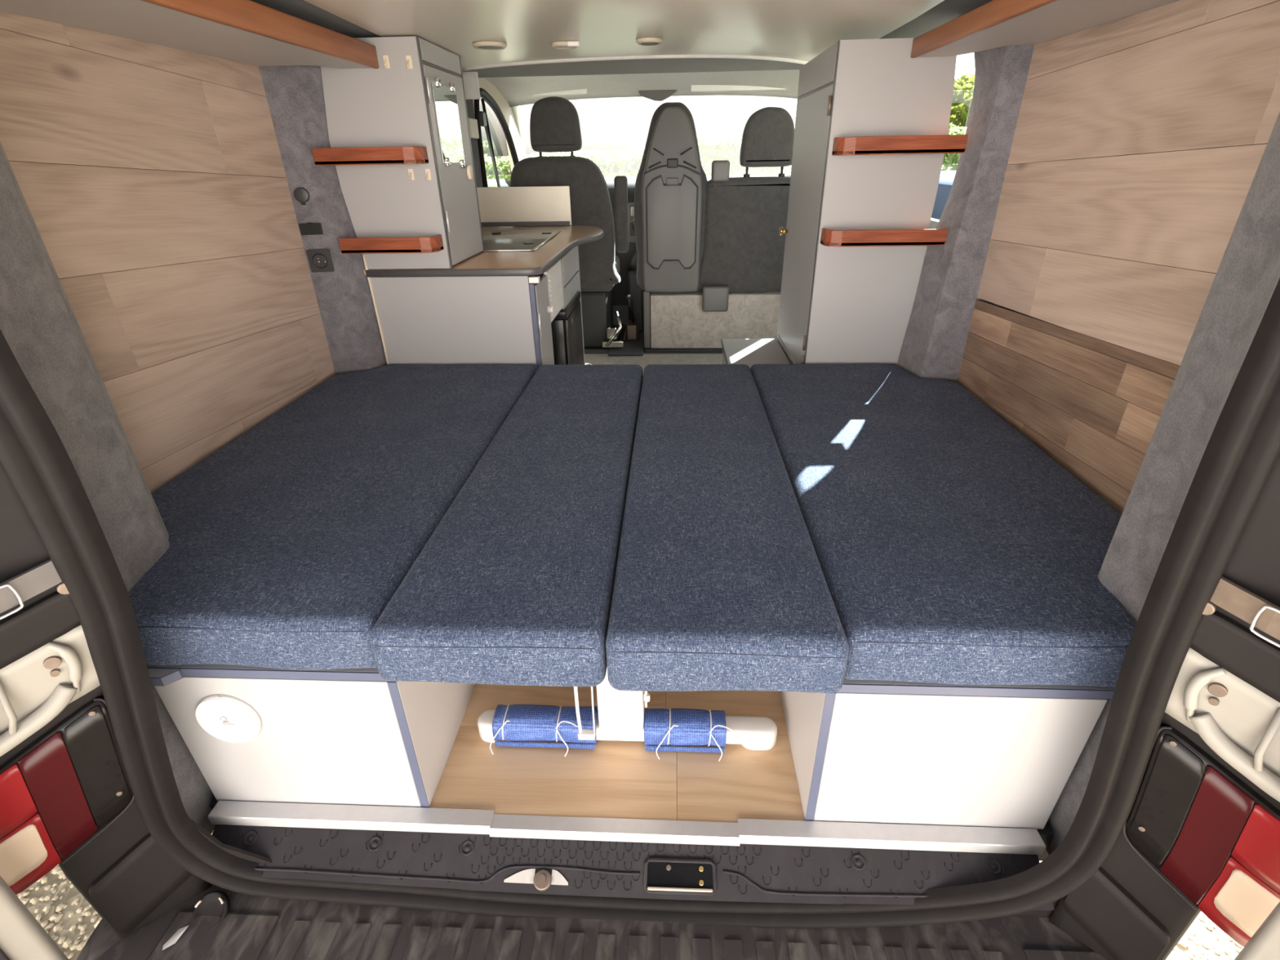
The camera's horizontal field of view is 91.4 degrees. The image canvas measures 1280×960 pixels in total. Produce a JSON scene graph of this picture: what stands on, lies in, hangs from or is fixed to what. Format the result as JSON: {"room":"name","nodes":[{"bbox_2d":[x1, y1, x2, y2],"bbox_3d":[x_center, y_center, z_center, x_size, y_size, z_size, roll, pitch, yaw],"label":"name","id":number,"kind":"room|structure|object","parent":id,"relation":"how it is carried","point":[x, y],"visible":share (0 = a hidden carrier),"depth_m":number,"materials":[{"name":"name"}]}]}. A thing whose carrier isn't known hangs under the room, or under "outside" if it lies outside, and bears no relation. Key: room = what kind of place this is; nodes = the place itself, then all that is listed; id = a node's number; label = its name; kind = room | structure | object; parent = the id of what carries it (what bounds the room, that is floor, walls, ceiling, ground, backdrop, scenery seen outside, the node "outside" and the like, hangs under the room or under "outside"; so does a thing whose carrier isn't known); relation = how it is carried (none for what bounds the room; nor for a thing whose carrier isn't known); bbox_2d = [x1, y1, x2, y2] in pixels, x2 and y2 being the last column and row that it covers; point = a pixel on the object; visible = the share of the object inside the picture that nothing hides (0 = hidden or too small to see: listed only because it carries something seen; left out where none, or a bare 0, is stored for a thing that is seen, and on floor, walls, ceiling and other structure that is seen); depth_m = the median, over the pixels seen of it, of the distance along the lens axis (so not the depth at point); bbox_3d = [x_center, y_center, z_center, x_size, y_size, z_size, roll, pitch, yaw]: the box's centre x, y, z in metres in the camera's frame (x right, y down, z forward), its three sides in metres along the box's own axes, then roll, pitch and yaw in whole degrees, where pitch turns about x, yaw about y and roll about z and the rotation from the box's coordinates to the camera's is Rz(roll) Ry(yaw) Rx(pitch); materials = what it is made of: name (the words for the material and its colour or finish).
{"room":"vehicle interior","nodes":[
{"label":"vehicle interior","id":0,"kind":"room"},
{"bbox_2d":[0,142,215,834],"bbox_3d":[-0.906,-0.048,1.009,0.108,1.446,0.558,-17,32,-28],"label":"pillar","id":1,"kind":"structure","parent":0,"point":[38,322],"depth_m":0.97,"materials":[{"name":"grey fabric"}]},
{"bbox_2d":[0,465,272,938],"bbox_3d":[-0.827,0.165,0.786,0.628,1.750,0.245,0,27,3],"label":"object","id":2,"kind":"object","parent":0,"point":[47,670],"visible":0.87,"depth_m":0.85,"materials":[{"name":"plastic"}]},
{"bbox_2d":[0,875,69,959],"bbox_3d":[-1.066,0.334,0.469,0.043,1.350,0.620,21,35,36],"label":"door","id":3,"kind":"structure","parent":2,"relation":"attached to","point":[22,937],"depth_m":0.86,"materials":[{"name":"white paint"}]},
{"bbox_2d":[0,695,134,894],"bbox_3d":[-0.926,0.505,0.926,0.340,0.373,0.090,-7,28,-11],"label":"tail lamp","id":4,"kind":"object","parent":2,"relation":"attached to","point":[64,787],"visible":0.99,"depth_m":0.92,"materials":[{"name":"red plastic"}]},
{"bbox_2d":[0,278,1279,928],"bbox_3d":[-0.061,0.078,0.751,1.540,1.574,0.037,0,27,3],"label":"seal","id":5,"kind":"object","parent":2,"relation":"attached to","point":[1242,449],"visible":1,"depth_m":0.85,"materials":[{"name":"black rubber"}]},
{"bbox_2d":[0,10,335,493],"bbox_3d":[-1.082,-0.499,1.514,0.012,1.320,1.019,0,27,3],"label":"wall","id":6,"kind":"structure","parent":0,"point":[191,295],"depth_m":1.43,"materials":[{"name":"brown wood"}]},
{"bbox_2d":[0,0,378,68],"bbox_3d":[-0.938,-0.872,1.143,0.302,0.055,1.478,0,27,3],"label":"shelf","id":7,"kind":"object","parent":6,"relation":"attached to","point":[249,32],"visible":1,"depth_m":1.27,"materials":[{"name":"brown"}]},
{"bbox_2d":[258,65,386,374],"bbox_3d":[-0.988,-0.765,2.109,0.178,1.190,0.312,0,27,3],"label":"pillar","id":8,"kind":"structure","parent":0,"point":[295,95],"depth_m":1.95,"materials":[{"name":"grey fabric"}]},
{"bbox_2d":[293,187,309,204],"bbox_3d":[-1.022,-0.857,1.889,0.042,0.049,0.009,-7,28,-12],"label":"power socket","id":9,"kind":"object","parent":8,"relation":"attached to","point":[301,195],"visible":1,"depth_m":1.88,"materials":[{"name":"black plastic"}]},
{"bbox_2d":[298,222,323,235],"bbox_3d":[-1.018,-0.776,1.931,0.064,0.036,0.014,-7,28,-10],"label":"power socket","id":10,"kind":"object","parent":8,"relation":"attached to","point":[309,228],"visible":1,"depth_m":1.94,"materials":[{"name":"black plastic"}]},
{"bbox_2d":[306,248,334,272],"bbox_3d":[-1.009,-0.692,1.972,0.068,0.068,0.012,-6,28,-10],"label":"power socket","id":11,"kind":"object","parent":8,"relation":"attached to","point":[319,260],"visible":1,"depth_m":1.97,"materials":[{"name":"black plastic"}]},
{"bbox_2d":[466,99,483,187],"bbox_3d":[-0.888,-1.795,3.211,0.045,0.600,0.200,0,27,3],"label":"door","id":12,"kind":"structure","parent":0,"point":[469,104],"depth_m":3.28,"materials":[{"name":"plastic"}]},
{"bbox_2d":[467,117,479,138],"bbox_3d":[-0.861,-1.810,3.219,0.017,0.090,0.150,0,27,3],"label":"cap","id":13,"kind":"object","parent":12,"relation":"attached to","point":[473,129],"visible":0.72,"depth_m":3.21,"materials":[{"name":"beige plastic"}]},
{"bbox_2d":[480,111,500,186],"bbox_3d":[-0.836,-1.820,3.487,0.027,0.402,0.198,1,28,5],"label":"belt","id":14,"kind":"object","parent":12,"relation":"hanging from","point":[482,114],"visible":0.83,"depth_m":3.40,"materials":[{"name":"grey fabric"}]},
{"bbox_2d":[506,105,526,171],"bbox_3d":[-0.861,-2.341,4.311,0.129,0.640,0.706,-4,28,-6],"label":"pillar","id":15,"kind":"structure","parent":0,"point":[516,109],"depth_m":4.22,"materials":[{"name":"beige"}]},
{"bbox_2d":[472,77,524,186],"bbox_3d":[-0.849,-1.635,3.857,0.069,1.520,1.560,0,27,3],"label":"door","id":16,"kind":"structure","parent":15,"relation":"attached to","point":[489,93],"depth_m":3.67,"materials":[{"name":"beige plastic"}]},
{"bbox_2d":[250,0,992,106],"bbox_3d":[0.006,-1.538,2.162,2.150,0.170,4.070,0,27,3],"label":"ceiling","id":17,"kind":"structure","parent":0,"point":[795,29],"depth_m":1.80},
{"bbox_2d":[462,71,480,99],"bbox_3d":[-0.868,-1.746,2.660,0.350,0.220,0.020,0,27,3],"label":"trim","id":18,"kind":"structure","parent":17,"relation":"attached to","point":[472,91],"depth_m":2.67,"materials":[{"name":"beige plastic"}]},
{"bbox_2d":[472,40,506,50],"bbox_3d":[-0.464,-1.340,1.930,0.104,0.011,0.104,0,27,3],"label":"recessed light","id":19,"kind":"object","parent":17,"relation":"in","point":[485,45],"visible":1,"depth_m":1.91,"materials":[{"name":"beige plastic"}]},
{"bbox_2d":[533,88,586,95],"bbox_3d":[-0.547,-2.429,3.862,0.440,0.086,0.021,0,27,3],"label":"sun visor","id":20,"kind":"object","parent":17,"relation":"attached to","point":[580,91],"visible":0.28,"depth_m":3.86,"materials":[{"name":"grey plastic"}]},
{"bbox_2d":[551,40,579,49],"bbox_3d":[-0.230,-1.350,1.944,0.092,0.014,0.087,0,27,3],"label":"recessed light","id":21,"kind":"object","parent":17,"relation":"in","point":[564,45],"visible":1,"depth_m":1.91,"materials":[{"name":"beige plastic"}]},
{"bbox_2d":[567,40,579,47],"bbox_3d":[-0.203,-1.334,1.913,0.035,0.013,0.020,0,27,3],"label":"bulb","id":22,"kind":"object","parent":21,"relation":"attached to","point":[571,43],"depth_m":1.90,"materials":[{"name":"white plastic"}]},
{"bbox_2d":[462,54,807,71],"bbox_3d":[0.057,-1.587,2.365,1.513,0.024,0.362,-3,27,-5],"label":"trim","id":23,"kind":"structure","parent":17,"relation":"attached to","point":[656,56],"depth_m":2.26,"materials":[{"name":"white plastic"}]},
{"bbox_2d":[635,37,662,45],"bbox_3d":[0.029,-1.336,1.905,0.080,0.012,0.080,0,27,3],"label":"recessed light","id":24,"kind":"object","parent":17,"relation":"in","point":[642,41],"visible":1,"depth_m":1.88,"materials":[{"name":"beige plastic"}]},
{"bbox_2d":[638,89,677,101],"bbox_3d":[0.112,-2.443,3.933,0.243,0.104,0.082,0,27,3],"label":"mirror","id":25,"kind":"object","parent":17,"relation":"attached to","point":[654,95],"visible":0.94,"depth_m":3.90,"materials":[{"name":"grey plastic"}]},
{"bbox_2d":[690,84,786,91],"bbox_3d":[0.612,-2.420,3.804,0.600,0.086,0.021,0,27,3],"label":"sun visor","id":26,"kind":"object","parent":17,"relation":"attached to","point":[693,87],"visible":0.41,"depth_m":3.81,"materials":[{"name":"grey plastic"}]},
{"bbox_2d":[17,830,1243,959],"bbox_3d":[-0.037,1.163,1.430,80.000,0.001,80.000,0,27,3],"label":"ground","id":27,"kind":"structure","parent":0,"point":[1203,933],"depth_m":1.57,"materials":[{"name":"beige gravel"}]},
{"bbox_2d":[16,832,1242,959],"bbox_3d":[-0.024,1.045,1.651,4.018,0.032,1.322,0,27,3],"label":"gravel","id":28,"kind":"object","parent":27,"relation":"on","point":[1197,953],"visible":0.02,"depth_m":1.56,"materials":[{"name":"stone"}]},
{"bbox_2d":[484,122,967,186],"bbox_3d":[0.901,-4.068,9.280,17.105,2.140,1.284,0,27,3],"label":"outdoor background","id":29,"kind":"object","parent":27,"relation":"on","point":[620,157],"visible":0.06,"depth_m":8.69,"materials":[{"name":"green plant"}]},
{"bbox_2d":[931,170,955,219],"bbox_3d":[3.531,-2.165,6.117,1.682,1.477,4.161,0,27,3],"label":"van","id":30,"kind":"object","parent":27,"relation":"on","point":[947,177],"visible":0.02,"depth_m":5.74,"materials":[{"name":"blue paint"}]},
{"bbox_2d":[942,73,974,167],"bbox_3d":[5.421,-5.582,11.173,3.199,2.832,2.621,8,29,17],"label":"shrub","id":31,"kind":"object","parent":27,"relation":"on","point":[963,86],"visible":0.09,"depth_m":10.05,"materials":[{"name":"green plant"}]},
{"bbox_2d":[209,305,1053,861],"bbox_3d":[0.064,-0.399,3.191,2.120,0.090,4.630,0,27,3],"label":"floor","id":32,"kind":"structure","parent":0,"point":[615,779],"depth_m":1.22,"materials":[{"name":"laminate"}]},
{"bbox_2d":[146,664,475,808],"bbox_3d":[-0.707,0.151,1.696,0.699,0.334,1.380,0,27,3],"label":"box","id":33,"kind":"object","parent":32,"relation":"on","point":[348,736],"visible":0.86,"depth_m":1.09,"materials":[{"name":"grey laminate"}]},
{"bbox_2d":[195,693,262,742],"bbox_3d":[-0.704,0.409,1.069,0.108,0.109,0.010,0,27,3],"label":"vent","id":34,"kind":"object","parent":33,"relation":"attached to","point":[219,717],"depth_m":1.06,"materials":[{"name":"grey plastic"}]},
{"bbox_2d":[128,364,538,670],"bbox_3d":[-0.724,-0.051,1.607,0.686,0.110,1.378,0,27,3],"label":"bench cushion","id":35,"kind":"object","parent":33,"relation":"on","point":[289,541],"visible":0.83,"depth_m":1.26,"materials":[{"name":"blue fabric"}]},
{"bbox_2d":[208,800,494,834],"bbox_3d":[-0.532,0.624,1.156,0.526,0.022,0.032,0,27,3],"label":"strip","id":36,"kind":"object","parent":32,"relation":"attached to","point":[473,821],"visible":1,"depth_m":1.15,"materials":[{"name":"metal"}]},
{"bbox_2d":[362,245,585,367],"bbox_3d":[-0.588,-0.638,2.707,0.582,0.800,1.131,0,27,3],"label":"base cabinet","id":37,"kind":"object","parent":32,"relation":"on","point":[468,319],"visible":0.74,"depth_m":2.14,"materials":[{"name":"grey laminate"}]},
{"bbox_2d":[363,225,604,277],"bbox_3d":[-0.565,-1.007,2.681,0.746,0.023,1.430,0,27,3],"label":"countertop","id":38,"kind":"structure","parent":37,"relation":"on","point":[536,262],"depth_m":2.21,"materials":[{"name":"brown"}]},
{"bbox_2d":[320,35,484,269],"bbox_3d":[-0.770,-1.070,2.099,0.334,0.629,0.412,0,27,3],"label":"wardrobe","id":39,"kind":"object","parent":38,"relation":"on","point":[394,106],"visible":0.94,"depth_m":1.94,"materials":[{"name":"grey laminate"}]},
{"bbox_2d":[311,146,428,165],"bbox_3d":[-0.805,-0.971,1.874,0.317,0.046,0.078,0,27,3],"label":"wall shelf","id":40,"kind":"object","parent":39,"relation":"attached to","point":[402,154],"visible":1,"depth_m":1.84,"materials":[{"name":"brown wood"}]},
{"bbox_2d":[382,54,390,68],"bbox_3d":[-0.729,-1.197,1.787,0.016,0.032,0.021,0,27,3],"label":"hook","id":41,"kind":"object","parent":39,"relation":"attached to","point":[386,61],"visible":1,"depth_m":1.79,"materials":[{"name":"beige plastic"}]},
{"bbox_2d":[338,234,444,253],"bbox_3d":[-0.788,-0.750,1.988,0.303,0.046,0.078,0,27,3],"label":"wall shelf","id":42,"kind":"object","parent":39,"relation":"attached to","point":[424,244],"visible":1,"depth_m":1.95,"materials":[{"name":"brown wood"}]},
{"bbox_2d":[405,55,413,68],"bbox_3d":[-0.663,-1.195,1.785,0.016,0.032,0.021,0,27,3],"label":"hook","id":43,"kind":"object","parent":39,"relation":"attached to","point":[408,58],"visible":1,"depth_m":1.79,"materials":[{"name":"beige plastic"}]},
{"bbox_2d":[408,168,414,180],"bbox_3d":[-0.706,-0.938,1.920,0.016,0.032,0.021,0,27,3],"label":"hook","id":44,"kind":"object","parent":39,"relation":"attached to","point":[411,177],"visible":1,"depth_m":1.92,"materials":[{"name":"beige plastic"}]},
{"bbox_2d":[425,168,431,180],"bbox_3d":[-0.653,-0.937,1.918,0.016,0.032,0.021,0,27,3],"label":"hook","id":45,"kind":"object","parent":39,"relation":"attached to","point":[428,173],"visible":1,"depth_m":1.92,"materials":[{"name":"beige plastic"}]},
{"bbox_2d":[431,77,465,168],"bbox_3d":[-0.612,-1.145,2.018,0.012,0.250,0.223,0,27,3],"label":"mirror","id":46,"kind":"object","parent":39,"relation":"attached to","point":[445,99],"visible":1,"depth_m":2.00,"materials":[{"name":"clear glass"}]},
{"bbox_2d":[482,229,561,251],"bbox_3d":[-0.635,-1.059,2.747,0.497,0.011,0.737,0,27,3],"label":"cooktop","id":47,"kind":"object","parent":38,"relation":"in","point":[493,240],"visible":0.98,"depth_m":2.71,"materials":[{"name":"silver glass"}]},
{"bbox_2d":[476,186,571,226],"bbox_3d":[-0.624,-1.426,3.261,0.522,0.188,0.034,0,27,3],"label":"panel","id":48,"kind":"object","parent":38,"relation":"on","point":[535,206],"visible":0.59,"depth_m":3.27,"materials":[{"name":"laminate"}]},
{"bbox_2d":[489,704,598,756],"bbox_3d":[-0.195,0.503,1.281,0.215,0.072,0.090,0,27,3],"label":"rolled mat","id":49,"kind":"object","parent":32,"relation":"on","point":[513,722],"visible":0.98,"depth_m":1.27,"materials":[{"name":"blue fabric"}]},
{"bbox_2d":[551,290,584,364],"bbox_3d":[-0.357,-0.586,2.925,0.132,0.500,0.450,0,27,3],"label":"fridge","id":50,"kind":"object","parent":32,"relation":"on","point":[566,326],"visible":0.48,"depth_m":2.72,"materials":[{"name":"black plastic"}]},
{"bbox_2d":[510,96,628,348],"bbox_3d":[-0.392,-1.508,3.779,0.675,1.352,0.610,0,27,3],"label":"seat","id":51,"kind":"object","parent":32,"relation":"on","point":[554,121],"visible":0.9,"depth_m":3.43,"materials":[{"name":"fabric"}]},
{"bbox_2d":[580,254,620,291],"bbox_3d":[-0.413,-1.297,3.907,0.540,0.140,0.580,0,27,3],"label":"seat cushion","id":52,"kind":"object","parent":51,"relation":"on","point":[593,277],"depth_m":3.62,"materials":[{"name":"fabric"}]},
{"bbox_2d":[488,813,740,845],"bbox_3d":[-0.047,0.632,1.129,0.450,0.022,0.029,0,27,3],"label":"strip","id":53,"kind":"object","parent":32,"relation":"attached to","point":[588,828],"visible":1,"depth_m":1.12,"materials":[{"name":"metal"}]},
{"bbox_2d":[608,340,644,355],"bbox_3d":[-0.080,-0.827,3.913,0.212,0.008,0.330,0,27,3],"label":"mat","id":54,"kind":"object","parent":32,"relation":"on","point":[631,348],"visible":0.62,"depth_m":3.86,"materials":[{"name":"rubber"}]},
{"bbox_2d":[477,670,777,750],"bbox_3d":[-0.031,0.388,1.223,0.616,0.326,0.054,0,27,3],"label":"table leg","id":55,"kind":"object","parent":32,"relation":"on","point":[620,716],"visible":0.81,"depth_m":1.25,"materials":[{"name":"white plastic"}]},
{"bbox_3d":[-0.021,0.018,1.573,0.676,0.014,1.250,0,27,3],"label":"board","id":56,"kind":"object","parent":55,"relation":"on","visible":0},
{"bbox_2d":[369,364,643,686],"bbox_3d":[-0.201,-0.038,1.548,0.359,0.114,1.370,0,27,3],"label":"bench cushion","id":57,"kind":"object","parent":56,"relation":"on","point":[513,584],"visible":0.94,"depth_m":1.10,"materials":[{"name":"blue fabric"}]},
{"bbox_2d":[573,686,595,740],"bbox_3d":[-0.108,0.386,1.172,0.039,0.265,0.024,0,27,3],"label":"stay","id":58,"kind":"object","parent":56,"relation":"hanging from","point":[589,735],"visible":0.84,"depth_m":1.21,"materials":[{"name":"white metal"}]},
{"bbox_2d":[644,691,649,707],"bbox_3d":[0.012,0.351,1.169,0.012,0.204,0.015,0,27,3],"label":"rod","id":59,"kind":"object","parent":56,"relation":"hanging from","point":[646,695],"visible":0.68,"depth_m":1.20,"materials":[{"name":"white plastic"}]},
{"bbox_2d":[605,364,848,693],"bbox_3d":[0.160,-0.035,1.528,0.358,0.114,1.374,0,27,3],"label":"bench cushion","id":60,"kind":"object","parent":56,"relation":"on","point":[720,584],"visible":1,"depth_m":1.08,"materials":[{"name":"blue fabric"}]},
{"bbox_2d":[626,294,638,340],"bbox_3d":[-0.054,-1.058,4.026,0.070,0.314,0.274,0,27,3],"label":"handbrake","id":61,"kind":"object","parent":32,"relation":"attached to","point":[632,328],"visible":1,"depth_m":4.05,"materials":[{"name":"black plastic"}]},
{"bbox_2d":[212,824,1054,911],"bbox_3d":[-0.049,0.684,1.109,1.480,0.061,0.086,0,27,3],"label":"sill cover","id":62,"kind":"structure","parent":32,"relation":"attached to","point":[743,873],"depth_m":1.10,"materials":[{"name":"black plastic"}]},
{"bbox_2d":[643,857,716,895],"bbox_3d":[0.070,0.691,1.090,0.127,0.032,0.048,0,27,3],"label":"latch","id":63,"kind":"object","parent":62,"relation":"on","point":[662,876],"depth_m":1.09,"materials":[{"name":"black plastic"}]},
{"bbox_2d":[627,218,644,332],"bbox_3d":[-0.010,-1.355,4.148,0.140,0.727,0.239,0,27,3],"label":"seat","id":64,"kind":"object","parent":32,"relation":"on","point":[634,290],"visible":0.41,"depth_m":4.13,"materials":[{"name":"grey plastic"}]},
{"bbox_2d":[644,708,733,760],"bbox_3d":[0.097,0.505,1.266,0.177,0.072,0.090,0,27,3],"label":"rolled mat","id":65,"kind":"object","parent":32,"relation":"on","point":[662,726],"visible":1,"depth_m":1.25,"materials":[{"name":"blue fabric"}]},
{"bbox_2d":[634,102,794,352],"bbox_3d":[0.447,-1.490,3.751,0.942,1.319,0.635,0,27,3],"label":"passenger seat","id":66,"kind":"object","parent":32,"relation":"on","point":[710,253],"visible":0.9,"depth_m":3.53,"materials":[{"name":"grey fabric"}]},
{"bbox_2d":[697,288,781,291],"bbox_3d":[0.458,-1.295,3.916,0.860,0.140,0.520,0,27,3],"label":"seat cushion","id":67,"kind":"object","parent":66,"relation":"on","point":[699,289],"depth_m":3.72,"materials":[{"name":"fabric"}]},
{"bbox_2d":[720,338,790,368],"bbox_3d":[0.460,-0.318,2.531,0.238,0.360,0.585,0,27,3],"label":"box","id":68,"kind":"object","parent":32,"relation":"on","point":[749,352],"visible":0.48,"depth_m":2.53,"materials":[{"name":"grey laminate"}]},
{"bbox_2d":[777,37,956,364],"bbox_3d":[0.762,-0.756,2.296,0.442,1.345,0.620,0,27,3],"label":"wardrobe","id":69,"kind":"object","parent":32,"relation":"on","point":[838,304],"visible":0.82,"depth_m":1.94,"materials":[{"name":"grey laminate"}]},
{"bbox_2d":[820,227,948,246],"bbox_3d":[0.741,-0.743,1.908,0.355,0.046,0.078,0,27,3],"label":"wall shelf","id":70,"kind":"object","parent":69,"relation":"attached to","point":[886,237],"visible":1,"depth_m":1.87,"materials":[{"name":"brown wood"}]},
{"bbox_2d":[831,134,968,155],"bbox_3d":[0.741,-0.961,1.795,0.352,0.046,0.078,0,27,3],"label":"wall shelf","id":71,"kind":"object","parent":69,"relation":"attached to","point":[943,144],"visible":1,"depth_m":1.76,"materials":[{"name":"brown wood"}]},
{"bbox_2d":[737,818,1045,854],"bbox_3d":[0.438,0.631,1.107,0.524,0.022,0.032,0,27,3],"label":"strip","id":72,"kind":"object","parent":32,"relation":"attached to","point":[751,831],"visible":1,"depth_m":1.10,"materials":[{"name":"metal"}]},
{"bbox_2d":[779,677,1115,829],"bbox_3d":[0.645,0.157,1.637,0.644,0.334,1.360,0,27,3],"label":"box","id":73,"kind":"object","parent":32,"relation":"on","point":[865,751],"visible":0.33,"depth_m":1.03,"materials":[{"name":"grey laminate"}]},
{"bbox_2d":[750,364,1136,687],"bbox_3d":[0.656,-0.040,1.537,0.626,0.110,1.376,0,27,3],"label":"bench cushion","id":74,"kind":"object","parent":73,"relation":"on","point":[950,548],"visible":0.82,"depth_m":1.16,"materials":[{"name":"blue fabric"}]},
{"bbox_2d":[612,280,651,305],"bbox_3d":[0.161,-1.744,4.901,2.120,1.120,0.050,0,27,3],"label":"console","id":75,"kind":"structure","parent":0,"point":[620,291],"depth_m":5.02,"materials":[{"name":"grey plastic"}]},
{"bbox_2d":[500,173,791,279],"bbox_3d":[0.142,-1.832,4.512,2.120,0.635,0.860,0,27,3],"label":"dashboard","id":76,"kind":"object","parent":75,"relation":"attached to","point":[625,258],"visible":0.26,"depth_m":4.19,"materials":[{"name":"grey plastic"}]},
{"bbox_2d":[631,206,634,216],"bbox_3d":[-0.011,-1.755,4.081,0.100,0.060,0.009,0,27,3],"label":"air vent","id":77,"kind":"object","parent":76,"relation":"attached to","point":[632,207],"depth_m":4.08,"materials":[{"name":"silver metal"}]},
{"bbox_2d":[897,14,1034,382],"bbox_3d":[0.960,-0.692,1.897,0.196,1.192,0.217,0,27,3],"label":"pillar","id":78,"kind":"structure","parent":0,"point":[935,341],"depth_m":1.81,"materials":[{"name":"grey fabric"}]},
{"bbox_2d":[925,143,1264,942],"bbox_3d":[1.112,-0.881,2.550,0.030,1.920,4.020,0,27,3],"label":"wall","id":79,"kind":"structure","parent":0,"point":[933,224],"depth_m":1.84,"materials":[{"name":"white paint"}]},
{"bbox_2d":[957,0,1279,513],"bbox_3d":[0.978,-0.514,1.338,0.014,1.182,0.999,0,27,3],"label":"wall","id":80,"kind":"structure","parent":0,"point":[1127,251],"depth_m":1.27,"materials":[{"name":"brown wood"}]},
{"bbox_2d":[910,0,1179,57],"bbox_3d":[0.835,-0.847,1.059,0.248,0.045,1.478,0,27,3],"label":"shelf","id":81,"kind":"object","parent":80,"relation":"attached to","point":[995,24],"visible":1,"depth_m":1.32,"materials":[{"name":"brown wood"}]},
{"bbox_2d":[1009,453,1279,959],"bbox_3d":[0.707,0.177,0.709,0.643,1.750,0.245,0,27,3],"label":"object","id":82,"kind":"object","parent":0,"point":[1224,698],"visible":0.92,"depth_m":0.76,"materials":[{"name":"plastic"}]},
{"bbox_2d":[76,884,1106,959],"bbox_3d":[-0.055,0.948,1.046,1.800,0.336,0.315,0,27,3],"label":"bumper cover","id":83,"kind":"object","parent":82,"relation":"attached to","point":[224,924],"visible":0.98,"depth_m":1.06,"materials":[{"name":"plastic"}]},
{"bbox_2d":[162,924,189,950],"bbox_3d":[-0.797,0.785,1.072,0.017,0.002,0.044,10,29,20],"label":"paper scrap","id":84,"kind":"object","parent":83,"relation":"on","point":[177,935],"visible":1,"depth_m":1.07,"materials":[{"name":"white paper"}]},
{"bbox_2d":[1122,724,1279,946],"bbox_3d":[0.826,0.518,0.838,0.311,0.373,0.085,9,29,18],"label":"tail lamp","id":85,"kind":"object","parent":82,"relation":"attached to","point":[1211,835],"visible":0.98,"depth_m":0.83,"materials":[{"name":"red plastic"}]},
{"bbox_2d":[1234,902,1279,959],"bbox_3d":[0.921,0.349,0.369,0.043,1.350,0.620,-19,32,-31],"label":"door","id":86,"kind":"structure","parent":82,"relation":"attached to","point":[1264,944],"depth_m":0.74,"materials":[{"name":"white paint"}]},
{"bbox_2d":[1046,112,1279,855],"bbox_3d":[0.790,-0.021,0.898,0.101,1.446,0.472,17,32,30],"label":"pillar","id":87,"kind":"structure","parent":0,"point":[1247,276],"depth_m":0.84,"materials":[{"name":"grey fabric"}]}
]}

